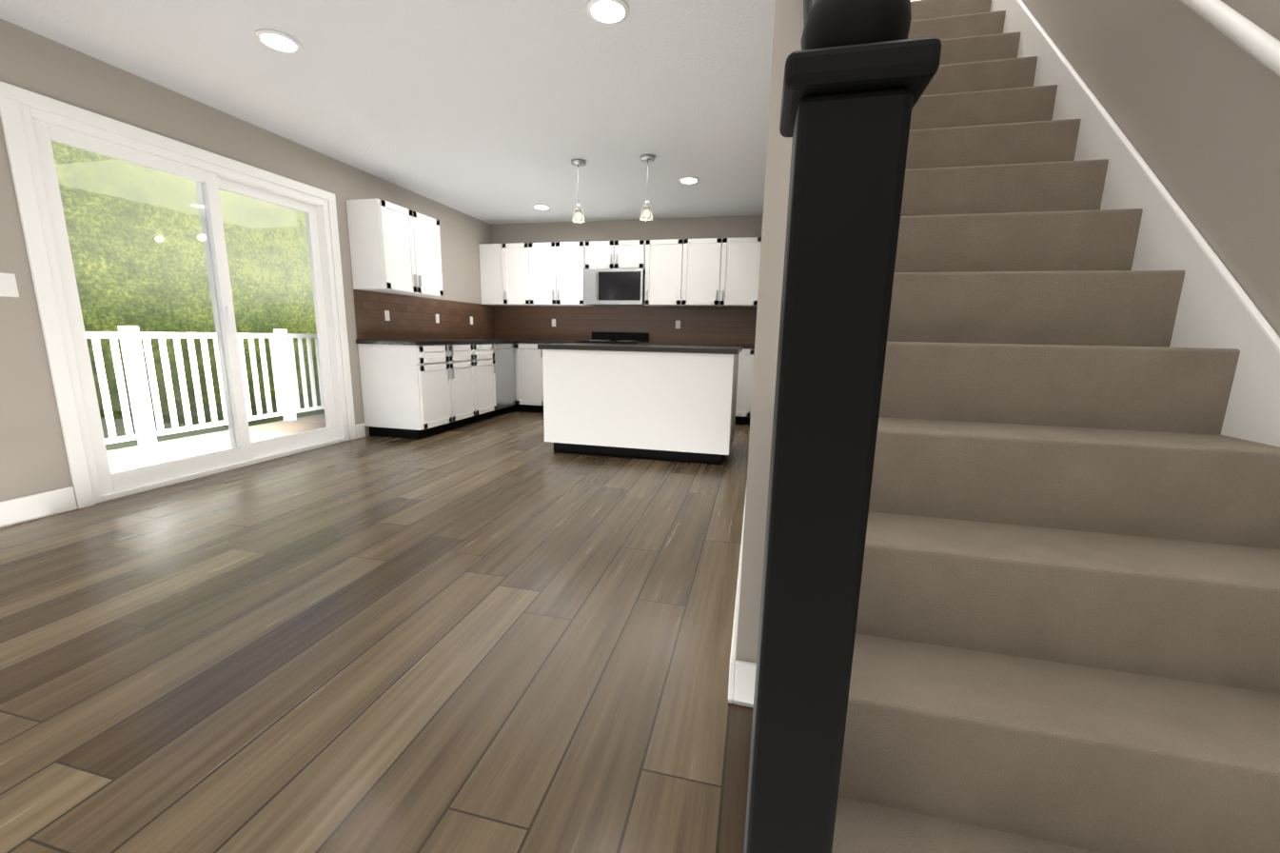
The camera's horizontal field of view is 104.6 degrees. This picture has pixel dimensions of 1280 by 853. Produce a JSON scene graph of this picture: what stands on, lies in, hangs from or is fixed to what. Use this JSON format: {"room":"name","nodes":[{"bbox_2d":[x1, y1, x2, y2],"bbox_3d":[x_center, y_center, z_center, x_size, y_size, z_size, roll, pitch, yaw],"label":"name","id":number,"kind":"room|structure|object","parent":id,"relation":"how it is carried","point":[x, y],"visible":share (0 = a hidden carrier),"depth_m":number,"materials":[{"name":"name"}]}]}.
{"room":"kitchen","nodes":[
{"label":"kitchen","id":0,"kind":"room"},
{"bbox_2d":[0,18,492,501],"bbox_3d":[-3.405,-0.583,1.620,0.160,2.440,11.420,4,11,13],"label":"wall","id":1,"kind":"structure","parent":0,"point":[32,456],"depth_m":2.72,"materials":[{"name":"beige paint"}]},
{"bbox_2d":[0,272,19,296],"bbox_3d":[-3.123,-0.698,2.439,0.006,0.114,0.070,4,11,13],"label":"light switch","id":2,"kind":"object","parent":1,"relation":"attached to","point":[8,285],"depth_m":2.44,"materials":[{"name":"white plastic"}]},
{"bbox_2d":[0,486,77,528],"bbox_3d":[-3.873,0.952,-0.388,0.020,0.130,6.510,4,11,13],"label":"baseboard","id":3,"kind":"structure","parent":1,"relation":"attached to","point":[18,510],"depth_m":2.58,"materials":[{"name":"white wood"}]},
{"bbox_2d":[0,80,355,508],"bbox_3d":[-2.941,-0.772,3.510,0.168,2.145,1.970,4,11,13],"label":"sliding glass door","id":4,"kind":"structure","parent":1,"relation":"in","point":[33,125],"depth_m":3.06,"materials":[{"name":"white"}]},
{"bbox_2d":[85,325,325,472],"bbox_3d":[-3.486,-0.397,4.963,1.440,1.140,4.600,4,11,13],"label":"deck","id":5,"kind":"object","parent":1,"relation":"attached to","point":[165,447],"depth_m":4.56,"materials":[{"name":"white wood"}]},
{"bbox_2d":[384,310,390,320],"bbox_3d":[-2.511,-1.101,4.914,0.007,0.100,0.060,4,11,13],"label":"outlet","id":6,"kind":"object","parent":1,"relation":"attached to","point":[386,312],"depth_m":4.91,"materials":[{"name":"white plastic"}]},
{"bbox_2d":[346,197,443,295],"bbox_3d":[-2.334,-1.686,4.797,0.354,0.760,0.840,4,11,13],"label":"upper cabinet","id":7,"kind":"object","parent":1,"relation":"attached to","point":[395,248],"depth_m":4.50,"materials":[{"name":"white wood"}]},
{"bbox_2d":[434,314,439,322],"bbox_3d":[-2.326,-1.239,5.679,0.007,0.100,0.060,4,11,13],"label":"outlet","id":8,"kind":"object","parent":1,"relation":"attached to","point":[437,315],"depth_m":5.67,"materials":[{"name":"white plastic"}]},
{"bbox_2d":[0,409,753,852],"bbox_3d":[-0.045,0.885,1.068,7.400,0.120,11.700,4,11,13],"label":"floor","id":9,"kind":"structure","parent":0,"point":[508,632],"depth_m":1.54,"materials":[{"name":"brown wood"}]},
{"bbox_2d":[356,342,482,438],"bbox_3d":[-2.205,-0.399,5.057,0.643,0.880,0.955,4,11,13],"label":"base cabinet","id":10,"kind":"object","parent":9,"relation":"on","point":[423,373],"depth_m":4.66,"materials":[{"name":"white wood"}]},
{"bbox_2d":[356,338,516,346],"bbox_3d":[-2.021,-0.982,5.698,0.642,0.040,2.507,4,11,13],"label":"countertop","id":11,"kind":"structure","parent":10,"relation":"on","point":[383,342],"depth_m":4.67,"materials":[{"name":"grey stone"}]},
{"bbox_2d":[478,342,493,419],"bbox_3d":[-2.063,-0.504,5.642,0.643,0.880,0.503,4,11,13],"label":"base cabinet","id":12,"kind":"object","parent":9,"relation":"on","point":[485,349],"depth_m":5.63,"materials":[{"name":"white wood"}]},
{"bbox_2d":[493,342,520,416],"bbox_3d":[-1.929,-0.586,6.101,0.686,0.880,0.584,4,11,13],"label":"base cabinet","id":13,"kind":"object","parent":9,"relation":"on","point":[506,355],"depth_m":6.08,"materials":[{"name":"white wood"}]},
{"bbox_2d":[516,338,591,342],"bbox_3d":[-1.098,-1.098,6.427,0.811,0.040,0.642,4,11,13],"label":"countertop","id":14,"kind":"structure","parent":13,"relation":"on","point":[518,340],"depth_m":6.19,"materials":[{"name":"grey stone"}]},
{"bbox_2d":[520,342,564,412],"bbox_3d":[-1.119,-0.646,6.512,0.836,0.880,0.644,4,11,13],"label":"base cabinet","id":15,"kind":"object","parent":9,"relation":"on","point":[531,357],"depth_m":6.25,"materials":[{"name":"white wood"}]},
{"bbox_2d":[576,331,649,344],"bbox_3d":[-0.345,-0.680,6.281,0.760,1.020,0.690,4,11,13],"label":"range","id":16,"kind":"object","parent":9,"relation":"on","point":[619,337],"visible":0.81,"depth_m":6.43,"materials":[{"name":"black paint"}]},
{"bbox_2d":[542,350,738,464],"bbox_3d":[0.055,-0.239,4.420,1.550,0.880,0.952,4,11,13],"label":"kitchen island","id":17,"kind":"object","parent":9,"relation":"on","point":[674,403],"depth_m":3.96,"materials":[{"name":"white wood"}]},
{"bbox_2d":[537,342,742,354],"bbox_3d":[0.058,-0.687,4.312,1.610,0.040,0.960,4,11,13],"label":"island countertop","id":18,"kind":"structure","parent":17,"relation":"on","point":[652,348],"depth_m":3.88,"materials":[{"name":"grey stone"}]},
{"bbox_2d":[734,346,754,424],"bbox_3d":[0.898,-0.522,6.045,0.976,0.880,0.644,4,11,13],"label":"base cabinet","id":19,"kind":"object","parent":9,"relation":"on","point":[745,370],"depth_m":5.65,"materials":[{"name":"white wood"}]},
{"bbox_2d":[638,342,754,346],"bbox_3d":[0.720,-0.986,6.006,1.391,0.040,0.642,4,11,13],"label":"countertop","id":20,"kind":"structure","parent":19,"relation":"on","point":[679,344],"depth_m":5.79,"materials":[{"name":"grey stone"}]},
{"bbox_2d":[743,0,1279,852],"bbox_3d":[0.977,-0.733,1.612,1.088,2.920,2.823,4,11,13],"label":"staircase","id":21,"kind":"structure","parent":9,"relation":"on","point":[1021,573],"depth_m":0.94,"materials":[{"name":"carpet"}]},
{"bbox_2d":[0,0,775,224],"bbox_3d":[0.059,-3.027,0.341,7.180,2.960,11.420,4,11,13],"label":"ceiling","id":22,"kind":"structure","parent":0,"point":[497,111],"depth_m":2.93,"materials":[{"name":"white paint"}]},
{"bbox_2d":[255,28,301,53],"bbox_3d":[-1.830,-1.949,2.507,0.190,0.013,0.190,4,11,13],"label":"recessed light","id":23,"kind":"object","parent":22,"relation":"in","point":[279,41],"visible":0.94,"depth_m":2.49,"materials":[{"name":"white plastic"}]},
{"bbox_2d":[532,204,550,209],"bbox_3d":[-1.131,-2.520,5.682,0.190,0.013,0.190,4,11,13],"label":"recessed light","id":24,"kind":"object","parent":22,"relation":"in","point":[541,206],"visible":1,"depth_m":5.66,"materials":[{"name":"white plastic"}]},
{"bbox_2d":[571,158,585,223],"bbox_3d":[-0.525,-2.000,4.218,0.120,0.484,0.120,4,11,13],"label":"pendant light","id":25,"kind":"object","parent":22,"relation":"hanging from","point":[578,217],"visible":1,"depth_m":4.21,"materials":[{"name":"glass"}]},
{"bbox_2d":[587,0,629,24],"bbox_3d":[-0.144,-1.863,2.218,0.190,0.013,0.190,4,11,13],"label":"recessed light","id":26,"kind":"object","parent":22,"relation":"in","point":[609,11],"visible":1,"depth_m":2.21,"materials":[{"name":"white plastic"}]},
{"bbox_2d":[639,154,654,220],"bbox_3d":[0.058,-1.964,4.083,0.120,0.484,0.120,4,11,13],"label":"pendant light","id":27,"kind":"object","parent":22,"relation":"hanging from","point":[646,214],"visible":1,"depth_m":4.08,"materials":[{"name":"glass"}]},
{"bbox_2d":[678,176,699,183],"bbox_3d":[0.457,-2.292,4.607,0.190,0.013,0.190,4,11,13],"label":"recessed light","id":28,"kind":"object","parent":22,"relation":"in","point":[689,180],"visible":0.98,"depth_m":4.59,"materials":[{"name":"white plastic"}]},
{"bbox_2d":[491,215,762,306],"bbox_3d":[-0.337,-1.441,6.602,3.780,2.440,0.160,4,11,13],"label":"wall","id":29,"kind":"structure","parent":0,"point":[719,226],"depth_m":6.28,"materials":[{"name":"beige paint"}]},
{"bbox_2d":[478,243,510,305],"bbox_3d":[-1.874,-2.010,6.602,0.397,0.760,0.353,4,11,13],"label":"upper cabinet","id":30,"kind":"object","parent":29,"relation":"attached to","point":[490,265],"depth_m":6.47,"materials":[{"name":"white wood"}]},
{"bbox_2d":[498,242,532,305],"bbox_3d":[-1.529,-1.988,6.522,0.425,0.760,0.353,4,11,13],"label":"upper cabinet","id":31,"kind":"object","parent":29,"relation":"attached to","point":[510,254],"depth_m":6.38,"materials":[{"name":"white wood"}]},
{"bbox_2d":[551,318,555,326],"bbox_3d":[-1.168,-1.406,6.710,0.060,0.100,0.007,4,11,13],"label":"outlet","id":32,"kind":"object","parent":29,"relation":"attached to","point":[553,320],"depth_m":6.71,"materials":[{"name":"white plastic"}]},
{"bbox_2d":[521,241,592,306],"bbox_3d":[-1.045,-1.958,6.410,0.804,0.760,0.353,4,11,13],"label":"upper cabinet","id":33,"kind":"object","parent":29,"relation":"attached to","point":[552,273],"depth_m":6.25,"materials":[{"name":"white wood"}]},
{"bbox_2d":[586,239,647,269],"bbox_3d":[-0.276,-2.122,6.194,0.761,0.330,0.353,4,11,13],"label":"upper cabinet","id":34,"kind":"object","parent":29,"relation":"attached to","point":[631,253],"depth_m":6.02,"materials":[{"name":"white wood"}]},
{"bbox_2d":[583,268,648,306],"bbox_3d":[-0.292,-1.742,6.228,0.752,0.420,0.427,4,11,13],"label":"microwave","id":35,"kind":"object","parent":34,"relation":"attached to","point":[614,286],"visible":0.92,"depth_m":6.04,"materials":[{"name":"silver metal"}]},
{"bbox_2d":[643,238,677,306],"bbox_3d":[0.345,-1.872,6.088,0.518,0.760,0.353,4,11,13],"label":"upper cabinet","id":36,"kind":"object","parent":29,"relation":"attached to","point":[660,263],"depth_m":5.94,"materials":[{"name":"white wood"}]},
{"bbox_2d":[675,320,680,328],"bbox_3d":[0.486,-1.304,6.327,0.060,0.100,0.007,4,11,13],"label":"outlet","id":37,"kind":"object","parent":29,"relation":"attached to","point":[678,323],"depth_m":6.32,"materials":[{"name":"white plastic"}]},
{"bbox_2d":[673,236,761,307],"bbox_3d":[0.957,-1.834,5.946,0.975,0.760,0.353,4,11,13],"label":"upper cabinet","id":38,"kind":"object","parent":29,"relation":"attached to","point":[711,272],"depth_m":5.79,"materials":[{"name":"white wood"}]},
{"bbox_2d":[735,0,804,663],"bbox_3d":[0.915,-2.234,3.138,0.120,5.300,5.940,4,11,13],"label":"wall","id":39,"kind":"structure","parent":0,"point":[788,27],"depth_m":0.58,"materials":[{"name":"beige paint"}]},
{"bbox_2d":[728,482,747,705],"bbox_3d":[0.545,0.493,2.570,0.016,0.130,2.516,4,11,13],"label":"baseboard","id":40,"kind":"structure","parent":39,"relation":"attached to","point":[741,673],"depth_m":1.37,"materials":[{"name":"white wood"}]},
{"bbox_2d":[1022,0,1279,336],"bbox_3d":[3.040,-2.098,2.625,2.300,5.300,5.980,4,11,13],"label":"wall","id":41,"kind":"structure","parent":0,"point":[1188,98],"depth_m":1.30,"materials":[{"name":"beige paint"}]},
{"bbox_2d":[1179,0,1279,77],"bbox_3d":[1.483,-1.340,1.421,0.091,2.333,2.388,4,11,13],"label":"handrail","id":42,"kind":"object","parent":41,"relation":"attached to","point":[1260,45],"depth_m":1.10,"materials":[{"name":"white wood"}]},
{"label":"outside","id":43,"kind":"structure","parent":0,"visible":0},
{"bbox_2d":[50,140,319,417],"bbox_3d":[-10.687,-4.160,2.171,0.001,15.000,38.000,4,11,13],"label":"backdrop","id":44,"kind":"structure","parent":43,"point":[126,246],"depth_m":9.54,"materials":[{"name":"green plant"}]},
{"bbox_2d":[100,391,324,451],"bbox_3d":[-7.282,1.071,2.283,7.200,0.001,38.000,4,11,13],"label":"ground","id":45,"kind":"structure","parent":43,"point":[173,436],"depth_m":8.60,"materials":[{"name":"green plant"}]}
]}

